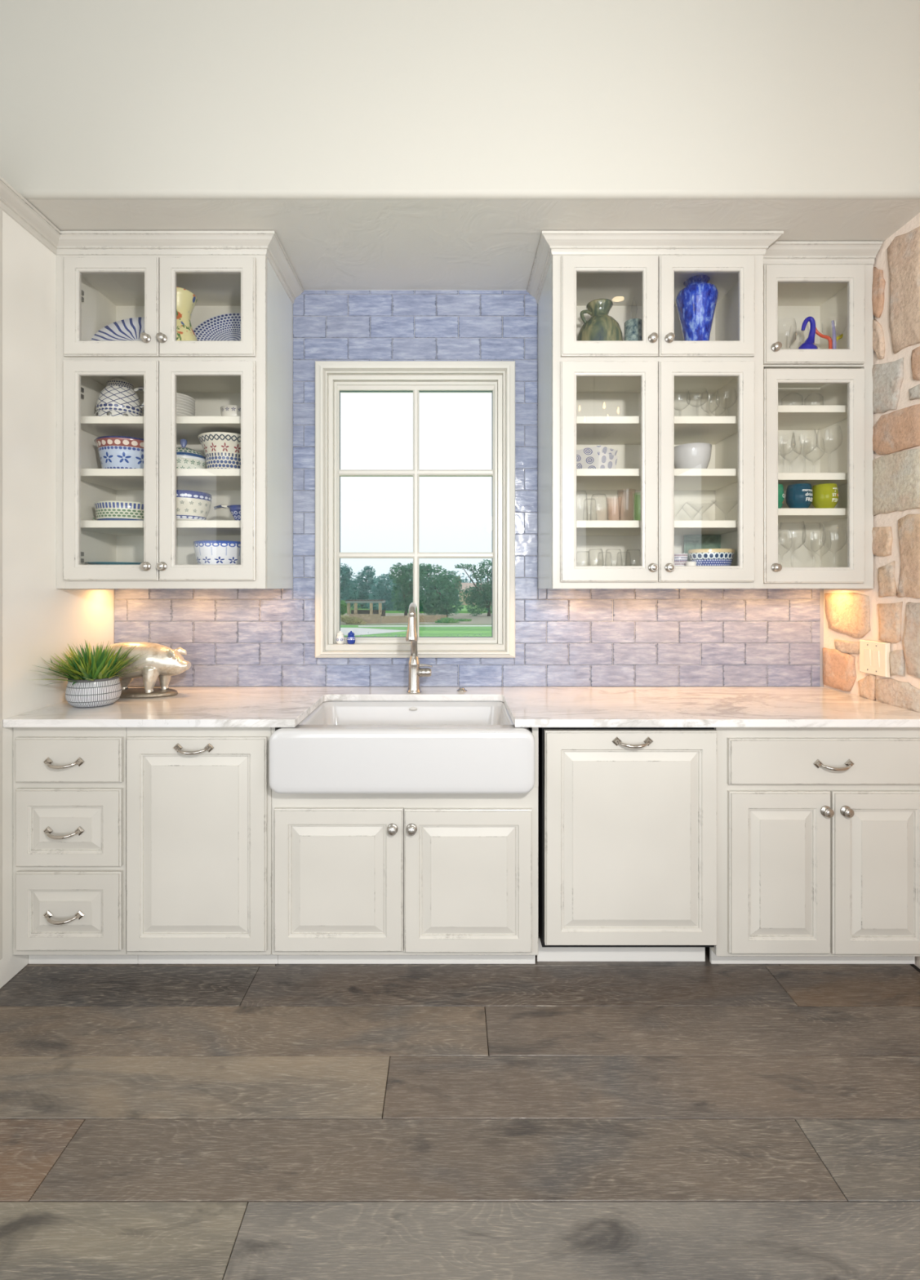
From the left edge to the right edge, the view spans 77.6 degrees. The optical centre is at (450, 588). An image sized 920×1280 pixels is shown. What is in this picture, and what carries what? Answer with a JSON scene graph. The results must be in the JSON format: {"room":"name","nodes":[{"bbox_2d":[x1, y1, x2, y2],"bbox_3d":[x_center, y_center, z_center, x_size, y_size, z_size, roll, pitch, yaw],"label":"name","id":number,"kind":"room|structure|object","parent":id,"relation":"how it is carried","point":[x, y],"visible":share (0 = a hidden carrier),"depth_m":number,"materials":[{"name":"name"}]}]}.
{"room":"kitchen","nodes":[
{"label":"kitchen","id":0,"kind":"room"},
{"bbox_2d":[0,946,919,1279],"bbox_3d":[-0.100,1.390,-1.125,6.200,0.060,7.750,0,0,0],"label":"floor","id":1,"kind":"structure","parent":0,"point":[705,1120],"depth_m":1.44,"materials":[{"name":"brown"}]},
{"bbox_2d":[0,176,114,988],"bbox_3d":[-1.814,0.003,1.883,0.670,2.710,1.426,0,0,0],"label":"wall","id":2,"kind":"structure","parent":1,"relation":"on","point":[38,620],"depth_m":2.06,"materials":[{"name":"paint"}]},
{"bbox_2d":[13,727,137,964],"bbox_3d":[-1.330,0.917,2.255,0.395,0.883,0.638,0,0,0],"label":"base cabinet","id":3,"kind":"object","parent":1,"relation":"on","point":[69,784],"visible":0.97,"depth_m":1.97,"materials":[{"name":"paint"}]},
{"bbox_2d":[126,727,279,964],"bbox_3d":[-0.879,0.917,2.255,0.505,0.883,0.638,0,0,0],"label":"base cabinet","id":4,"kind":"object","parent":1,"relation":"on","point":[199,799],"visible":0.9,"depth_m":1.97,"materials":[{"name":"paint"}]},
{"bbox_2d":[271,727,538,964],"bbox_3d":[-0.161,0.917,2.260,0.930,0.883,0.627,0,0,0],"label":"base cabinet","id":5,"kind":"object","parent":1,"relation":"on","point":[357,878],"visible":0.98,"depth_m":1.97,"materials":[{"name":"paint"}]},
{"bbox_2d":[528,727,717,961],"bbox_3d":[0.619,0.918,2.252,0.611,0.881,0.644,0,0,0],"label":"dishwasher","id":6,"kind":"object","parent":1,"relation":"on","point":[628,816],"visible":0.98,"depth_m":1.97,"materials":[{"name":"white paint"}]},
{"bbox_2d":[709,727,919,964],"bbox_3d":[1.301,0.917,2.255,0.754,0.883,0.638,0,0,0],"label":"base cabinet","id":7,"kind":"object","parent":1,"relation":"on","point":[819,828],"visible":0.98,"depth_m":1.97,"materials":[{"name":"paint"}]},
{"bbox_2d":[2,686,919,727],"bbox_3d":[0.079,0.461,2.271,3.214,0.028,0.644,0,0,0],"label":"countertop","id":8,"kind":"structure","parent":7,"relation":"on","point":[193,706],"depth_m":2.16,"materials":[{"name":"stone"}]},
{"bbox_2d":[31,640,149,707],"bbox_3d":[-1.347,0.321,2.197,0.355,0.252,0.422,0,0,0],"label":"potted plant","id":9,"kind":"object","parent":8,"relation":"on","point":[93,680],"visible":0.99,"depth_m":2.14,"materials":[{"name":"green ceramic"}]},
{"bbox_2d":[102,641,191,698],"bbox_3d":[-1.291,0.336,2.388,0.395,0.222,0.150,0,0,0],"label":"statue","id":10,"kind":"object","parent":8,"relation":"on","point":[165,662],"visible":0.68,"depth_m":2.35,"materials":[{"name":"silver metal"}]},
{"bbox_2d":[268,701,534,793],"bbox_3d":[-0.165,0.588,2.180,0.896,0.224,0.539,0,0,0],"label":"farmhouse sink","id":11,"kind":"object","parent":8,"relation":"in","point":[340,747],"visible":0.93,"depth_m":1.91,"materials":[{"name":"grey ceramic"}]},
{"bbox_2d":[297,701,514,724],"bbox_3d":[-0.165,0.588,2.201,0.876,0.224,0.498,0,0,0],"label":"basin","id":12,"kind":"object","parent":11,"relation":"in","point":[328,713],"depth_m":2.40,"materials":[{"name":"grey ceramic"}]},
{"bbox_2d":[405,602,431,693],"bbox_3d":[-0.136,0.254,2.393,0.110,0.386,0.201,0,0,0],"label":"kitchen faucet","id":13,"kind":"object","parent":8,"relation":"on","point":[415,672],"visible":1,"depth_m":2.44,"materials":[{"name":"silver metal"}]},
{"bbox_2d":[457,687,466,691],"bbox_3d":[0.047,0.440,2.490,0.044,0.014,0.044,0,0,0],"label":"switch","id":14,"kind":"object","parent":8,"relation":"on","point":[460,689],"visible":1,"depth_m":2.48,"materials":[{"name":"silver metal"}]},
{"bbox_2d":[0,0,919,199],"bbox_3d":[-0.100,-1.798,1.984,6.200,0.885,0.022,0,0,0],"label":"wall header","id":15,"kind":"structure","parent":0,"point":[100,99],"depth_m":1.97,"materials":[{"name":"grey paint"}]},
{"bbox_2d":[114,289,823,687],"bbox_3d":[-0.100,-0.415,2.673,6.200,3.650,0.162,0,0,0],"label":"wall","id":16,"kind":"structure","parent":0,"point":[229,637],"depth_m":2.59,"materials":[{"name":"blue tile"}]},
{"bbox_2d":[56,231,303,588],"bbox_3d":[-1.099,-0.675,2.381,0.860,1.354,0.432,0,0,0],"label":"upper cabinet","id":17,"kind":"object","parent":16,"relation":"attached to","point":[104,278],"visible":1,"depth_m":2.21,"materials":[{"name":"white wood"}]},
{"bbox_2d":[84,561,141,564],"bbox_3d":[-1.377,-0.077,2.400,0.274,0.053,0.274,0,0,0],"label":"platter","id":18,"kind":"object","parent":17,"relation":"on","point":[90,562],"visible":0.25,"depth_m":2.28,"materials":[{"name":"blue ceramic"}]},
{"bbox_2d":[90,316,144,340],"bbox_3d":[-1.329,-1.046,2.409,0.376,0.260,0.152,0,0,0],"label":"serving plate","id":19,"kind":"object","parent":17,"relation":"on","point":[129,329],"visible":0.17,"depth_m":2.46,"materials":[{"name":"white ceramic"}]},
{"bbox_2d":[93,500,143,519],"bbox_3d":[-1.365,-0.308,2.400,0.262,0.082,0.245,0,0,0],"label":"dish","id":20,"kind":"object","parent":17,"relation":"on","point":[105,509],"visible":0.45,"depth_m":2.29,"materials":[{"name":"white ceramic"}]},
{"bbox_2d":[93,377,143,416],"bbox_3d":[-1.388,-0.772,2.400,0.195,0.191,0.195,0,0,37],"label":"jug","id":21,"kind":"object","parent":17,"relation":"on","point":[118,397],"visible":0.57,"depth_m":2.34,"materials":[{"name":"white ceramic"}]},
{"bbox_2d":[93,435,143,468],"bbox_3d":[-1.348,-0.539,2.400,0.255,0.136,0.255,0,0,0],"label":"patterned bowl","id":22,"kind":"object","parent":17,"relation":"on","point":[114,451],"visible":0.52,"depth_m":2.30,"materials":[{"name":"ceramic"}]},
{"bbox_2d":[80,520,240,535],"bbox_3d":[-1.124,-0.252,2.416,0.774,0.029,0.332,0,0,0],"label":"shelf","id":23,"kind":"object","parent":17,"relation":"attached to","point":[88,527],"depth_m":2.25,"materials":[{"name":"white wood"}]},
{"bbox_2d":[80,468,240,490],"bbox_3d":[-1.124,-0.456,2.416,0.774,0.029,0.332,0,0,0],"label":"shelf","id":24,"kind":"object","parent":17,"relation":"attached to","point":[102,479],"depth_m":2.33,"materials":[{"name":"white wood"}]},
{"bbox_2d":[80,416,240,444],"bbox_3d":[-1.124,-0.662,2.416,0.774,0.029,0.332,0,0,0],"label":"shelf","id":25,"kind":"object","parent":17,"relation":"attached to","point":[188,428],"depth_m":2.29,"materials":[{"name":"white wood"}]},
{"bbox_2d":[176,286,197,340],"bbox_3d":[-1.130,-1.055,2.360,0.162,0.306,0.162,0,0,0],"label":"flower vase","id":26,"kind":"object","parent":17,"relation":"on","point":[186,300],"visible":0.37,"depth_m":2.32,"materials":[{"name":"yellow ceramic"}]},
{"bbox_2d":[176,518,201,519],"bbox_3d":[-1.105,-0.272,2.385,0.234,0.011,0.234,0,0,0],"label":"saucer","id":27,"kind":"object","parent":17,"relation":"on","point":[176,518],"visible":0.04,"depth_m":2.29,"materials":[{"name":"white"}]},
{"bbox_2d":[176,489,212,519],"bbox_3d":[-1.111,-0.336,2.385,0.213,0.114,0.213,0,0,0],"label":"bowl","id":28,"kind":"object","parent":27,"relation":"on","point":[193,504],"visible":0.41,"depth_m":2.32,"materials":[{"name":"white ceramic"}]},
{"bbox_2d":[176,438,206,468],"bbox_3d":[-1.127,-0.550,2.410,0.210,0.158,0.210,0,0,0],"label":"casserole","id":29,"kind":"object","parent":17,"relation":"on","point":[186,458],"visible":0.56,"depth_m":2.34,"materials":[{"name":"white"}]},
{"bbox_2d":[192,312,240,340],"bbox_3d":[-0.944,-1.063,2.439,0.356,0.296,0.159,0,0,0],"label":"serving plate","id":30,"kind":"object","parent":17,"relation":"on","point":[226,326],"visible":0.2,"depth_m":2.49,"materials":[{"name":"blue ceramic"}]},
{"bbox_2d":[193,540,240,564],"bbox_3d":[-0.950,-0.120,2.380,0.224,0.138,0.224,0,0,0],"label":"bowl","id":31,"kind":"object","parent":17,"relation":"on","point":[206,552],"visible":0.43,"depth_m":2.29,"materials":[{"name":"white ceramic"}]},
{"bbox_2d":[197,431,240,468],"bbox_3d":[-0.937,-0.548,2.400,0.233,0.155,0.233,0,0,0],"label":"bowl","id":32,"kind":"object","parent":17,"relation":"on","point":[222,450],"visible":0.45,"depth_m":2.32,"materials":[{"name":"white ceramic"}]},
{"bbox_2d":[213,504,240,519],"bbox_3d":[-0.901,-0.307,2.380,0.165,0.081,0.103,0,0,0],"label":"boat","id":33,"kind":"object","parent":17,"relation":"on","point":[235,510],"visible":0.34,"depth_m":2.35,"materials":[{"name":"blue ceramic"}]},
{"bbox_2d":[220,404,240,416],"bbox_3d":[-0.897,-0.710,2.380,0.117,0.066,0.117,0,0,0],"label":"bowl","id":34,"kind":"object","parent":17,"relation":"on","point":[228,410],"visible":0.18,"depth_m":2.33,"materials":[{"name":"white ceramic"}]},
{"bbox_3d":[-1.170,-0.683,2.400,0.179,0.013,0.179,0,0,0],"label":"plate","id":35,"kind":"object","parent":17,"relation":"on","visible":0},
{"bbox_3d":[-1.170,-0.695,2.400,0.179,0.013,0.179,0,0,0],"label":"plate","id":36,"kind":"object","parent":35,"relation":"on","visible":0},
{"bbox_2d":[176,413,188,416],"bbox_3d":[-1.171,-0.707,2.400,0.179,0.013,0.179,0,0,0],"label":"plate","id":37,"kind":"object","parent":36,"relation":"on","point":[177,414],"visible":0.03,"depth_m":2.35,"materials":[{"name":"white ceramic"}]},
{"bbox_2d":[176,409,194,416],"bbox_3d":[-1.171,-0.719,2.400,0.179,0.013,0.179,0,0,0],"label":"plate","id":38,"kind":"object","parent":37,"relation":"on","point":[177,411],"visible":0.09,"depth_m":2.36,"materials":[{"name":"white ceramic"}]},
{"bbox_2d":[176,407,195,416],"bbox_3d":[-1.171,-0.731,2.400,0.179,0.013,0.179,0,0,0],"label":"plate","id":39,"kind":"object","parent":38,"relation":"on","point":[177,408],"visible":0.09,"depth_m":2.36,"materials":[{"name":"white ceramic"}]},
{"bbox_2d":[176,404,195,413],"bbox_3d":[-1.171,-0.742,2.400,0.179,0.013,0.179,0,0,0],"label":"plate","id":40,"kind":"object","parent":39,"relation":"on","point":[177,405],"visible":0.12,"depth_m":2.36,"materials":[{"name":"white ceramic"}]},
{"bbox_2d":[176,401,195,410],"bbox_3d":[-1.171,-0.754,2.400,0.179,0.013,0.179,0,0,0],"label":"plate","id":41,"kind":"object","parent":40,"relation":"on","point":[177,402],"visible":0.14,"depth_m":2.36,"materials":[{"name":"white ceramic"}]},
{"bbox_2d":[176,398,195,408],"bbox_3d":[-1.171,-0.766,2.400,0.179,0.013,0.179,0,0,0],"label":"plate","id":42,"kind":"object","parent":41,"relation":"on","point":[177,399],"visible":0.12,"depth_m":2.36,"materials":[{"name":"white ceramic"}]},
{"bbox_2d":[176,395,195,405],"bbox_3d":[-1.171,-0.778,2.400,0.179,0.013,0.179,0,0,0],"label":"plate","id":43,"kind":"object","parent":42,"relation":"on","point":[177,397],"visible":0.12,"depth_m":2.36,"materials":[{"name":"white ceramic"}]},
{"bbox_2d":[176,392,195,402],"bbox_3d":[-1.171,-0.790,2.400,0.179,0.013,0.179,0,0,0],"label":"plate","id":44,"kind":"object","parent":43,"relation":"on","point":[177,393],"visible":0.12,"depth_m":2.36,"materials":[{"name":"white ceramic"}]},
{"bbox_2d":[315,360,515,657],"bbox_3d":[-0.161,-0.353,2.625,0.898,1.331,0.150,0,0,0],"label":"window","id":45,"kind":"structure","parent":16,"relation":"in","point":[332,378],"depth_m":2.58,"materials":[{"name":"white paint"}]},
{"bbox_2d":[336,631,344,644],"bbox_3d":[-0.501,0.223,2.588,0.038,0.060,0.038,0,0,0],"label":"shaker","id":46,"kind":"object","parent":45,"relation":"on","point":[340,637],"visible":1,"depth_m":2.57,"materials":[{"name":"white ceramic"}]},
{"bbox_2d":[346,631,355,644],"bbox_3d":[-0.452,0.223,2.588,0.038,0.060,0.038,0,0,0],"label":"shaker","id":47,"kind":"object","parent":45,"relation":"on","point":[351,637],"visible":1,"depth_m":2.57,"materials":[{"name":"blue ceramic"}]},
{"bbox_2d":[526,231,783,588],"bbox_3d":[0.801,-0.675,2.381,0.915,1.354,0.432,0,0,0],"label":"upper cabinet","id":48,"kind":"object","parent":16,"relation":"attached to","point":[623,396],"visible":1,"depth_m":2.21,"materials":[{"name":"paint"}]},
{"bbox_2d":[576,452,617,468],"bbox_3d":[0.609,-0.511,2.400,0.124,0.080,0.124,0,0,-38],"label":"square dish","id":49,"kind":"object","parent":48,"relation":"on","point":[597,460],"visible":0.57,"depth_m":2.35,"materials":[{"name":"white ceramic"}]},
{"bbox_2d":[576,444,617,465],"bbox_3d":[0.604,-0.541,2.400,0.132,0.069,0.132,0,0,-42],"label":"square dish","id":50,"kind":"object","parent":49,"relation":"in","point":[582,454],"visible":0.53,"depth_m":2.36,"materials":[{"name":"white ceramic"}]},
{"bbox_2d":[577,298,622,340],"bbox_3d":[0.618,-1.039,2.380,0.189,0.277,0.189,0,0,0],"label":"pitcher","id":51,"kind":"object","parent":48,"relation":"on","point":[601,326],"visible":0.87,"depth_m":2.32,"materials":[{"name":"green ceramic"}]},
{"bbox_2d":[624,318,641,340],"bbox_3d":[0.743,-0.991,2.330,0.072,0.181,0.072,0,0,0],"label":"cup","id":52,"kind":"object","parent":48,"relation":"on","point":[633,327],"visible":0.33,"depth_m":2.30,"materials":[{"name":"blue ceramic"}]},
{"bbox_2d":[576,520,737,535],"bbox_3d":[0.801,-0.252,2.416,0.779,0.029,0.332,0,0,0],"label":"shelf","id":53,"kind":"object","parent":48,"relation":"attached to","point":[584,527],"depth_m":2.25,"materials":[{"name":"white wood"}]},
{"bbox_2d":[576,468,737,490],"bbox_3d":[0.801,-0.456,2.416,0.779,0.029,0.332,0,0,0],"label":"shelf","id":54,"kind":"object","parent":48,"relation":"attached to","point":[587,479],"depth_m":2.33,"materials":[{"name":"white wood"}]},
{"bbox_2d":[576,416,737,444],"bbox_3d":[0.801,-0.662,2.416,0.779,0.029,0.332,0,0,0],"label":"shelf","id":55,"kind":"object","parent":48,"relation":"attached to","point":[590,430],"depth_m":2.34,"materials":[{"name":"white wood"}]},
{"bbox_2d":[674,560,688,565],"bbox_3d":[0.940,-0.087,2.360,0.072,0.048,0.072,0,0,0],"label":"cup","id":56,"kind":"object","parent":48,"relation":"on","point":[676,562],"visible":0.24,"depth_m":2.33,"materials":[{"name":"white ceramic"}]},
{"bbox_2d":[674,553,688,560],"bbox_3d":[0.940,-0.120,2.360,0.072,0.042,0.072,0,0,0],"label":"cup","id":57,"kind":"object","parent":56,"relation":"on","point":[677,557],"visible":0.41,"depth_m":2.33,"materials":[{"name":"white ceramic"}]},
{"bbox_2d":[685,561,696,565],"bbox_3d":[0.961,-0.079,2.290,0.040,0.055,0.040,0,0,0],"label":"cup","id":58,"kind":"object","parent":48,"relation":"on","point":[687,563],"visible":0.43,"depth_m":2.27,"materials":[{"name":"white ceramic"}]},
{"bbox_2d":[674,442,711,468],"bbox_3d":[1.001,-0.528,2.380,0.154,0.115,0.154,0,0,0],"label":"mixing bowl","id":59,"kind":"object","parent":48,"relation":"on","point":[695,455],"visible":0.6,"depth_m":2.32,"materials":[{"name":"white ceramic"}]},
{"bbox_2d":[675,275,718,340],"bbox_3d":[1.022,-1.098,2.380,0.165,0.394,0.165,0,0,0],"label":"cobalt vase","id":60,"kind":"object","parent":48,"relation":"on","point":[696,303],"visible":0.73,"depth_m":2.33,"materials":[{"name":"blue ceramic"}]},
{"bbox_2d":[684,534,720,561],"bbox_3d":[1.174,-0.143,2.534,0.285,0.185,0.008,0,0,0],"label":"serving board","id":61,"kind":"object","parent":48,"relation":"on","point":[691,541],"visible":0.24,"depth_m":2.53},
{"bbox_2d":[688,548,735,565],"bbox_3d":[1.083,-0.105,2.380,0.186,0.109,0.149,0,0,0],"label":"oval bowl","id":62,"kind":"object","parent":48,"relation":"on","point":[703,557],"visible":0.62,"depth_m":2.32,"materials":[{"name":"ceramic"}]},
{"bbox_2d":[763,240,883,588],"bbox_3d":[1.447,-0.675,2.413,0.473,1.354,0.366,0,0,0],"label":"upper cabinet","id":63,"kind":"object","parent":16,"relation":"attached to","point":[826,282],"visible":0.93,"depth_m":2.28,"materials":[{"name":"white wood"}]},
{"bbox_2d":[781,484,784,507],"bbox_3d":[1.338,-0.375,2.360,0.063,0.101,0.063,0,0,0],"label":"cup","id":64,"kind":"object","parent":63,"relation":"on","point":[782,484],"visible":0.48,"depth_m":2.34,"materials":[{"name":"green ceramic"}]},
{"bbox_2d":[777,521,806,556],"bbox_3d":[1.407,-0.163,2.360,0.100,0.224,0.100,0,0,0],"label":"wine glass","id":65,"kind":"object","parent":63,"relation":"on","point":[780,522],"visible":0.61,"depth_m":2.37,"materials":[{"name":"clear glass"}]},
{"bbox_2d":[785,483,813,508],"bbox_3d":[1.436,-0.375,2.360,0.098,0.101,0.098,0,0,22],"label":"cup","id":66,"kind":"object","parent":63,"relation":"on","point":[800,495],"visible":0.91,"depth_m":2.33,"materials":[{"name":"blue ceramic"}]},
{"bbox_2d":[797,316,817,349],"bbox_3d":[1.470,-1.039,2.360,0.084,0.163,0.084,0,0,0],"label":"swan","id":67,"kind":"object","parent":63,"relation":"on","point":[809,344],"visible":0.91,"depth_m":2.35,"materials":[{"name":"blue glass"}]},
{"bbox_2d":[777,508,847,522],"bbox_3d":[1.447,-0.310,2.451,0.437,0.029,0.262,0,0,0],"label":"shelf","id":68,"kind":"object","parent":63,"relation":"attached to","point":[784,515],"depth_m":2.33,"materials":[{"name":"white wood"}]},
{"bbox_2d":[777,472,847,490],"bbox_3d":[1.447,-0.454,2.451,0.437,0.029,0.262,0,0,0],"label":"shelf","id":69,"kind":"object","parent":63,"relation":"attached to","point":[786,479],"depth_m":2.32,"materials":[{"name":"white wood"}]},
{"bbox_2d":[777,404,847,430],"bbox_3d":[1.447,-0.728,2.451,0.437,0.029,0.262,0,0,0],"label":"shelf","id":70,"kind":"object","parent":63,"relation":"attached to","point":[790,417],"depth_m":2.38,"materials":[{"name":"white wood"}]},
{"bbox_2d":[811,483,839,508],"bbox_3d":[1.542,-0.375,2.360,0.098,0.101,0.098,0,0,0],"label":"cup","id":71,"kind":"object","parent":63,"relation":"on","point":[825,495],"visible":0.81,"depth_m":2.33,"materials":[{"name":"yellow ceramic"}]},
{"bbox_2d":[815,320,843,349],"bbox_3d":[1.625,-1.067,2.434,0.124,0.153,0.092,0,0,-31],"label":"figurine","id":72,"kind":"object","parent":63,"relation":"on","point":[832,341],"visible":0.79,"depth_m":2.43,"materials":[{"name":"red glass"}]},
{"bbox_2d":[26,199,919,289],"bbox_3d":[-0.100,-1.355,2.300,6.200,0.001,0.611,0,0,0],"label":"ceiling","id":73,"kind":"structure","parent":0,"point":[328,244],"depth_m":2.13,"materials":[{"name":"white paint"}]},
{"bbox_2d":[822,213,919,968],"bbox_3d":[2.338,-0.415,1.650,1.323,3.650,2.200,0,0,0],"label":"wall","id":74,"kind":"structure","parent":0,"point":[889,611],"depth_m":2.18,"materials":[{"name":"beige stone"}]},
{"bbox_2d":[859,640,889,677],"bbox_3d":[1.675,0.277,2.269,0.021,0.132,0.144,0,0,0],"label":"light switch","id":75,"kind":"object","parent":74,"relation":"attached to","point":[874,656],"visible":1,"depth_m":2.25,"materials":[{"name":"beige plastic"}]},
{"label":"outside","id":76,"kind":"structure","parent":0,"visible":0},
{"bbox_2d":[340,613,492,625],"bbox_3d":[13.870,3.535,67.500,60.850,0.050,25.000,0,0,0],"label":"bed","id":77,"kind":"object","parent":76,"point":[482,619],"depth_m":61.50,"materials":[{"name":"green plant"}]},
{"bbox_2d":[340,600,346,614],"bbox_3d":[-11.555,2.122,60.021,1.575,1.811,1.283,0,0,0],"label":"shrub","id":78,"kind":"object","parent":77,"relation":"on","point":[343,610],"visible":0.61,"depth_m":59.80,"materials":[{"name":"green plant"}]},
{"bbox_2d":[340,614,366,624],"bbox_3d":[-9.667,3.111,55.998,2.913,1.092,1.678,0,0,0],"label":"shrub","id":79,"kind":"object","parent":77,"relation":"on","point":[345,618],"visible":0.96,"depth_m":55.75,"materials":[{"name":"green plant"}]},
{"bbox_2d":[345,599,385,623],"bbox_3d":[-8.677,2.376,58.275,3.677,2.368,3.050,0,0,0],"label":"pavilion","id":80,"kind":"object","parent":77,"relation":"on","point":[370,616],"visible":0.94,"depth_m":57.01,"materials":[{"name":"grey wood"}]},
{"bbox_2d":[388,562,425,615],"bbox_3d":[-5.229,0.162,69.966,4.944,6.830,3.111,0,0,-3],"label":"broad tree","id":81,"kind":"object","parent":77,"relation":"on","point":[402,580],"visible":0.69,"depth_m":69.51,"materials":[{"name":"green plant"}]},
{"bbox_2d":[381,614,446,623],"bbox_3d":[-3.826,3.185,58.702,7.022,0.750,1.142,0,0,-19],"label":"wall","id":82,"kind":"structure","parent":77,"relation":"on","point":[428,618],"depth_m":58.47,"materials":[{"name":"stone"}]},
{"bbox_2d":[412,563,463,617],"bbox_3d":[-1.500,0.337,66.063,5.988,6.557,3.767,0,0,9],"label":"broad tree","id":83,"kind":"object","parent":77,"relation":"on","point":[433,597],"visible":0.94,"depth_m":65.44,"materials":[{"name":"green plant"}]},
{"bbox_2d":[435,616,459,623],"bbox_3d":[-0.416,3.265,58.030,2.525,0.774,1.971,0,0,0],"label":"shrub","id":84,"kind":"object","parent":77,"relation":"on","point":[447,620],"visible":0.96,"depth_m":57.65,"materials":[{"name":"green plant"}]},
{"bbox_2d":[457,618,471,621],"bbox_3d":[1.367,3.417,61.020,1.760,0.444,1.475,0,0,0],"label":"shrub","id":85,"kind":"object","parent":77,"relation":"on","point":[459,620],"visible":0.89,"depth_m":60.67,"materials":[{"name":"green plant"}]},
{"bbox_2d":[454,559,492,616],"bbox_3d":[3.769,-0.056,72.147,6.511,7.279,3.111,0,0,13],"label":"tree","id":86,"kind":"object","parent":77,"relation":"on","point":[485,599],"visible":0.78,"depth_m":71.68,"materials":[{"name":"green plant"}]},
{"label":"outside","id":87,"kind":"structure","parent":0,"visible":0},
{"bbox_2d":[345,604,492,613],"bbox_3d":[15.000,3.410,101.000,150.000,0.300,38.000,0,0,0],"label":"lawn","id":88,"kind":"structure","parent":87,"point":[464,610],"depth_m":84.62,"materials":[{"name":"green plant"}]},
{"bbox_2d":[340,563,359,607],"bbox_3d":[-16.852,-0.118,88.016,5.727,7.743,3.644,0,0,0],"label":"tree","id":89,"kind":"object","parent":88,"relation":"on","point":[345,581],"visible":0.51,"depth_m":87.63,"materials":[{"name":"green plant"}]},
{"bbox_2d":[346,565,383,608],"bbox_3d":[-13.729,0.022,91.961,7.435,7.449,4.469,0,0,0],"label":"tree","id":90,"kind":"object","parent":88,"relation":"on","point":[364,588],"visible":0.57,"depth_m":91.36,"materials":[{"name":"green plant"}]},
{"bbox_2d":[366,573,404,610],"bbox_3d":[-9.395,0.770,83.980,6.296,5.922,3.987,0,0,0],"label":"broad tree","id":91,"kind":"object","parent":88,"relation":"on","point":[385,593],"visible":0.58,"depth_m":83.24,"materials":[{"name":"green plant"}]},
{"bbox_2d":[455,576,491,604],"bbox_3d":[7.260,0.611,114.000,13.289,5.898,9.200,0,0,0],"label":"house","id":92,"kind":"structure","parent":88,"relation":"on","point":[464,584],"depth_m":111.49,"materials":[{"name":"beige"}]},
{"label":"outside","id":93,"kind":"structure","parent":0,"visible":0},
{"bbox_2d":[340,624,492,636],"bbox_3d":[10.000,3.810,101.750,200.000,0.500,196.500,0,0,0],"label":"lawn","id":94,"kind":"structure","parent":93,"point":[424,631],"depth_m":47.08,"materials":[{"name":"green plant"}]},
{"bbox_2d":[341,571,492,604],"bbox_3d":[2.205,0.045,125.009,192.779,7.914,6.886,0,0,0],"label":"trees","id":95,"kind":"object","parent":94,"relation":"on","point":[463,580],"visible":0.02,"depth_m":124.61,"materials":[{"name":"green plant"}]},
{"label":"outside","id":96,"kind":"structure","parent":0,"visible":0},
{"bbox_2d":[340,627,406,635],"bbox_3d":[-9.434,3.545,47.500,11.960,0.030,9.000,0,0,0],"label":"path","id":97,"kind":"structure","parent":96,"point":[357,631],"depth_m":46.68,"materials":[{"name":"grey"}]},
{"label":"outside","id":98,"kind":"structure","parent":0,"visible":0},
{"bbox_2d":[358,625,492,626],"bbox_3d":[11.168,3.545,54.127,39.815,0.030,1.748,0,0,-3],"label":"road","id":99,"kind":"structure","parent":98,"point":[358,625],"depth_m":53.41,"materials":[{"name":"grey asphalt"}]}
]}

